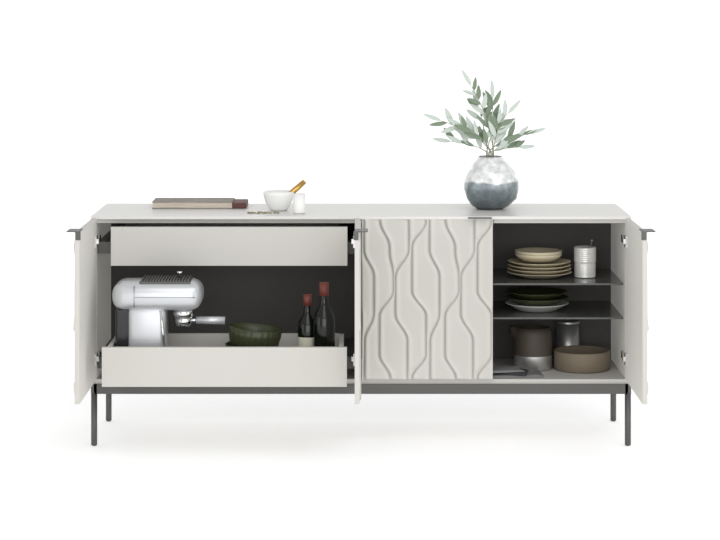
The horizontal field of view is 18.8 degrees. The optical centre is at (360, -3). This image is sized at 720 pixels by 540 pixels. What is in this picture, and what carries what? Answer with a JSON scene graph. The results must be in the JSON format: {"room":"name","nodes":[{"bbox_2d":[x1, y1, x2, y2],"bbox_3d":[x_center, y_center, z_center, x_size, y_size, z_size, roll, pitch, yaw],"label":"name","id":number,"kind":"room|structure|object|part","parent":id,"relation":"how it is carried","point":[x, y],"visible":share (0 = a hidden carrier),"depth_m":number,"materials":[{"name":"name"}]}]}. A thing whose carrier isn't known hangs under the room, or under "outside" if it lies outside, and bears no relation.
{"room":"plain studio backdrop","nodes":[
{"label":"plain studio backdrop","id":0,"kind":"room"},
{"bbox_2d":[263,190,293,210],"bbox_3d":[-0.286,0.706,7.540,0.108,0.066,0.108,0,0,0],"label":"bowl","id":1,"kind":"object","parent":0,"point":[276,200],"depth_m":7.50,"materials":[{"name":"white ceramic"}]},
{"bbox_2d":[0,0,719,264],"bbox_3d":[0.000,-0.730,12.390,14.000,4.500,0.100,0,0,0],"label":"wall","id":2,"kind":"structure","parent":0,"point":[102,102],"depth_m":12.34,"materials":[{"name":"white paint"}]},
{"bbox_2d":[0,265,719,539],"bbox_3d":[0.000,1.545,5.090,14.000,0.050,14.500,0,0,0],"label":"floor","id":3,"kind":"structure","parent":0,"point":[164,466],"depth_m":7.26,"materials":[{"name":"white"}]},
{"bbox_2d":[66,203,655,445],"bbox_3d":[0.000,1.130,7.347,1.874,0.780,0.906,0,0,0],"label":"base cabinet","id":4,"kind":"object","parent":3,"relation":"on","point":[417,298],"visible":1,"depth_m":7.35,"materials":[{"name":"white wood"}]},
{"bbox_3d":[-0.905,1.020,7.119,0.021,0.546,0.443,0,0,0],"label":"door","id":5,"kind":"part","parent":4,"relation":"part of","materials":[{"name":"wood"}]},
{"bbox_3d":[-0.905,1.429,7.360,0.021,0.182,0.021,0,0,0],"label":"leg","id":6,"kind":"part","parent":4,"relation":"part of","materials":[{"name":"grey metal"}]},
{"bbox_3d":[-0.906,1.030,7.580,0.018,0.530,0.440,0,0,0],"label":"panel","id":7,"kind":"part","parent":4,"relation":"part of","materials":[{"name":"white wood"}]},
{"bbox_3d":[-0.905,1.429,7.785,0.021,0.182,0.021,0,0,0],"label":"leg","id":8,"kind":"part","parent":4,"relation":"part of","materials":[{"name":"grey metal"}]},
{"bbox_2d":[112,271,224,346],"bbox_3d":[-0.637,1.077,7.213,0.370,0.334,0.174,0,0,0],"label":"espresso machine","id":9,"kind":"object","parent":4,"relation":"in","point":[143,304],"visible":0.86,"depth_m":7.14,"materials":[{"name":"grey metal"}]},
{"bbox_3d":[-0.787,1.121,7.215,0.045,0.187,0.136,0,0,0],"label":"water tank","id":10,"kind":"part","parent":9,"relation":"part of","materials":[{"name":"black"}]},
{"bbox_3d":[-0.646,0.940,7.215,0.168,0.005,0.133,0,0,0],"label":"cup warmer plate","id":11,"kind":"part","parent":9,"relation":"part of","materials":[{"name":"grey metal"}]},
{"bbox_2d":[141,275,191,281],"bbox_3d":[-0.646,0.935,7.215,0.157,0.009,0.128,0,0,0],"label":"grille","id":12,"kind":"object","parent":9,"relation":"attached to","point":[178,278],"depth_m":7.19,"materials":[{"name":"grey metal"}]},
{"bbox_2d":[175,318,191,326],"bbox_3d":[-0.590,1.077,7.215,0.060,0.030,0.060,0,0,0],"label":"basket","id":13,"kind":"object","parent":9,"relation":"on","point":[180,322],"depth_m":7.19,"materials":[{"name":"silver metal"}]},
{"bbox_3d":[-0.500,1.074,7.215,0.096,0.028,0.027,0,0,0],"label":"portafilter handle","id":14,"kind":"part","parent":9,"relation":"part of","materials":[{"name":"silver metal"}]},
{"bbox_2d":[152,198,247,208],"bbox_3d":[-0.567,0.727,7.673,0.330,0.024,0.149,0,0,0],"label":"hardcover book","id":15,"kind":"object","parent":4,"relation":"on","point":[158,203],"visible":1,"depth_m":7.60,"materials":[{"name":"beige paper"}]},
{"bbox_2d":[102,333,346,386],"bbox_3d":[-0.444,1.201,7.218,0.796,0.128,0.335,0,0,0],"label":"drawer","id":16,"kind":"object","parent":4,"relation":"on","point":[189,359],"depth_m":7.05,"materials":[{"name":"white wood"}]},
{"bbox_3d":[-0.444,0.838,7.505,0.796,0.130,0.400,0,0,0],"label":"drawer","id":17,"kind":"part","parent":4,"relation":"part of","materials":[{"name":"white wood"}]},
{"bbox_2d":[226,322,281,346],"bbox_3d":[-0.356,1.165,7.210,0.187,0.158,0.176,0,0,0],"label":"bowls","id":18,"kind":"object","parent":4,"relation":"in","point":[241,334],"visible":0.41,"depth_m":7.15,"materials":[{"name":"green ceramic"}]},
{"bbox_2d":[247,211,278,213],"bbox_3d":[-0.335,0.737,7.441,0.112,0.004,0.055,0,0,0],"label":"seeds","id":19,"kind":"object","parent":4,"relation":"on","point":[258,212],"visible":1,"depth_m":7.44,"materials":[{"name":"brown food"}]},
{"bbox_2d":[263,180,305,210],"bbox_3d":[-0.274,0.686,7.533,0.136,0.105,0.108,0,0,31],"label":"mortar","id":20,"kind":"object","parent":4,"relation":"on","point":[276,200],"visible":0.99,"depth_m":7.50,"materials":[{"name":"white ceramic"}]},
{"bbox_2d":[293,193,304,213],"bbox_3d":[-0.212,0.706,7.440,0.043,0.066,0.043,0,0,0],"label":"ceramic cup","id":21,"kind":"object","parent":4,"relation":"on","point":[298,198],"visible":1,"depth_m":7.42,"materials":[{"name":"white ceramic"}]},
{"bbox_2d":[297,294,313,346],"bbox_3d":[-0.178,1.116,7.220,0.068,0.256,0.068,0,0,0],"label":"wine bottle","id":22,"kind":"object","parent":4,"relation":"in","point":[305,324],"visible":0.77,"depth_m":7.20,"materials":[{"name":"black glass"}]},
{"bbox_3d":[-0.178,1.117,7.220,0.066,0.255,0.066,0,0,0],"label":"glass","id":23,"kind":"part","parent":22,"relation":"part of","materials":[{"name":"black glass"}]},
{"bbox_2d":[313,282,334,346],"bbox_3d":[-0.122,1.093,7.180,0.072,0.301,0.072,0,0,0],"label":"wine bottle","id":24,"kind":"object","parent":4,"relation":"in","point":[324,319],"visible":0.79,"depth_m":7.16,"materials":[{"name":"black glass"}]},
{"bbox_3d":[-0.009,1.020,7.119,0.021,0.546,0.443,0,0,0],"label":"door","id":25,"kind":"part","parent":4,"relation":"part of","materials":[{"name":"white wood"}]},
{"bbox_3d":[0.000,0.746,7.570,1.830,0.011,0.460,0,0,0],"label":"glass","id":26,"kind":"part","parent":4,"relation":"part of","materials":[{"name":"white glass"}]},
{"bbox_3d":[0.000,0.758,7.580,1.830,0.014,0.440,0,0,0],"label":"panel","id":27,"kind":"part","parent":4,"relation":"part of","materials":[{"name":"grey stone"}]},
{"bbox_3d":[0.000,1.302,7.580,1.830,0.015,0.440,0,0,0],"label":"panel","id":28,"kind":"part","parent":4,"relation":"part of","materials":[{"name":"white wood"}]},
{"bbox_3d":[0.000,1.327,7.572,1.830,0.033,0.445,0,0,0],"label":"frame","id":29,"kind":"part","parent":4,"relation":"part of","materials":[{"name":"grey metal"}]},
{"bbox_3d":[0.000,1.030,7.794,1.794,0.530,0.012,0,0,0],"label":"panel","id":30,"kind":"part","parent":4,"relation":"part of","materials":[{"name":"grey wood"}]},
{"bbox_3d":[0.225,1.020,7.349,0.443,0.546,0.021,0,0,0],"label":"door","id":31,"kind":"part","parent":4,"relation":"part of","materials":[{"name":"wood"}]},
{"bbox_2d":[464,155,518,209],"bbox_3d":[0.457,0.647,7.595,0.195,0.184,0.184,0,0,0],"label":"glass vase","id":32,"kind":"object","parent":4,"relation":"on","point":[490,183],"visible":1,"depth_m":7.53,"materials":[{"name":"glass"}]},
{"bbox_2d":[423,69,545,156],"bbox_3d":[0.433,0.478,7.611,0.434,0.456,0.078,0,0,0],"label":"branches","id":33,"kind":"object","parent":32,"relation":"in","point":[497,126],"visible":0.98,"depth_m":7.60,"materials":[{"name":"green plant"}]},
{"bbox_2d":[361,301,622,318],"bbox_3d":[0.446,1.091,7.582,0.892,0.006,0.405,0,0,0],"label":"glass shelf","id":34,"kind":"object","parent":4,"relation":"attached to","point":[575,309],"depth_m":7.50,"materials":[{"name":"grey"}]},
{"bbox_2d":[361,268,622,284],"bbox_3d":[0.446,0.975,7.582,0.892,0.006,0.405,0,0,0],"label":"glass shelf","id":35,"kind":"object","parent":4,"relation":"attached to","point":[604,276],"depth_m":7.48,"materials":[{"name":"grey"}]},
{"bbox_2d":[493,366,543,377],"bbox_3d":[0.508,1.281,7.435,0.232,0.026,0.130,0,0,0],"label":"folded napkins","id":36,"kind":"object","parent":4,"relation":"on","point":[507,371],"visible":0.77,"depth_m":7.39,"materials":[{"name":"grey fabric"}]},
{"bbox_2d":[508,324,551,370],"bbox_3d":[0.605,1.218,7.574,0.146,0.151,0.132,0,0,-39],"label":"ceramic pitcher","id":37,"kind":"object","parent":4,"relation":"on","point":[532,342],"visible":0.96,"depth_m":7.52,"materials":[{"name":"brown ceramic"}]},
{"bbox_2d":[505,287,568,311],"bbox_3d":[0.612,1.054,7.550,0.220,0.066,0.220,0,0,0],"label":"plates","id":38,"kind":"object","parent":4,"relation":"on","point":[526,299],"visible":1,"depth_m":7.50,"materials":[{"name":"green ceramic"}]},
{"bbox_3d":[0.612,1.074,7.550,0.220,0.026,0.220,0,0,0],"label":"white rim plate","id":39,"kind":"part","parent":38,"relation":"part of","materials":[{"name":"white ceramic"}]},
{"bbox_3d":[0.612,1.054,7.550,0.218,0.026,0.218,0,0,0],"label":"olive plate","id":40,"kind":"part","parent":38,"relation":"part of","materials":[{"name":"green ceramic"}]},
{"bbox_3d":[0.612,1.034,7.550,0.214,0.026,0.214,0,0,0],"label":"black plate","id":41,"kind":"part","parent":38,"relation":"part of","materials":[{"name":"green ceramic"}]},
{"bbox_2d":[507,247,571,278],"bbox_3d":[0.620,0.925,7.550,0.226,0.092,0.226,0,0,0],"label":"plates","id":42,"kind":"object","parent":4,"relation":"on","point":[532,262],"visible":1,"depth_m":7.50,"materials":[{"name":"beige ceramic"}]},
{"bbox_2d":[515,247,561,255],"bbox_3d":[0.617,0.893,7.550,0.166,0.028,0.166,0,0,0],"label":"bowl","id":43,"kind":"object","parent":42,"relation":"on","point":[532,251],"depth_m":7.58,"materials":[{"name":"beige ceramic"}]},
{"bbox_2d":[515,252,561,262],"bbox_3d":[0.617,0.903,7.550,0.166,0.028,0.166,0,0,0],"label":"bowl","id":44,"kind":"object","parent":42,"relation":"on","point":[523,257],"depth_m":7.49,"materials":[{"name":"beige ceramic"}]},
{"bbox_3d":[0.620,0.937,7.550,0.222,0.018,0.222,0,0,0],"label":"dinner plate","id":45,"kind":"part","parent":42,"relation":"part of","materials":[{"name":"beige ceramic"}]},
{"bbox_3d":[0.620,0.924,7.550,0.220,0.018,0.220,0,0,0],"label":"dinner plate","id":46,"kind":"part","parent":42,"relation":"part of","materials":[{"name":"beige ceramic"}]},
{"bbox_3d":[0.620,0.950,7.550,0.224,0.018,0.224,0,0,0],"label":"dinner plate","id":47,"kind":"part","parent":42,"relation":"part of","materials":[{"name":"beige ceramic"}]},
{"bbox_3d":[0.620,0.962,7.550,0.226,0.018,0.226,0,0,0],"label":"dinner plate","id":48,"kind":"part","parent":42,"relation":"part of","materials":[{"name":"beige ceramic"}]},
{"bbox_2d":[556,319,579,347],"bbox_3d":[0.737,1.222,7.725,0.085,0.145,0.085,0,0,0],"label":"steel canister","id":49,"kind":"object","parent":4,"relation":"on","point":[567,330],"visible":0.63,"depth_m":7.69,"materials":[{"name":"grey metal"}]},
{"bbox_2d":[554,345,609,372],"bbox_3d":[0.770,1.261,7.565,0.196,0.066,0.196,0,0,0],"label":"baking dish","id":50,"kind":"object","parent":4,"relation":"on","point":[574,358],"visible":1,"depth_m":7.49,"materials":[{"name":"brown ceramic"}]},
{"bbox_2d":[574,240,595,277],"bbox_3d":[0.778,0.906,7.540,0.079,0.129,0.079,0,0,0],"label":"metal canister","id":51,"kind":"object","parent":4,"relation":"on","point":[584,256],"visible":1,"depth_m":7.51,"materials":[{"name":"silver metal"}]},
{"bbox_3d":[0.905,1.429,7.785,0.021,0.182,0.021,0,0,0],"label":"leg","id":52,"kind":"part","parent":4,"relation":"part of","materials":[{"name":"grey metal"}]},
{"bbox_3d":[0.906,1.030,7.580,0.018,0.530,0.440,0,0,0],"label":"panel","id":53,"kind":"part","parent":4,"relation":"part of","materials":[{"name":"white wood"}]},
{"bbox_3d":[0.905,1.429,7.360,0.021,0.182,0.021,0,0,0],"label":"leg","id":54,"kind":"part","parent":4,"relation":"part of","materials":[{"name":"grey metal"}]},
{"bbox_3d":[0.905,1.020,7.119,0.021,0.546,0.443,0,0,0],"label":"door","id":55,"kind":"part","parent":4,"relation":"part of","materials":[{"name":"white wood"}]}
]}

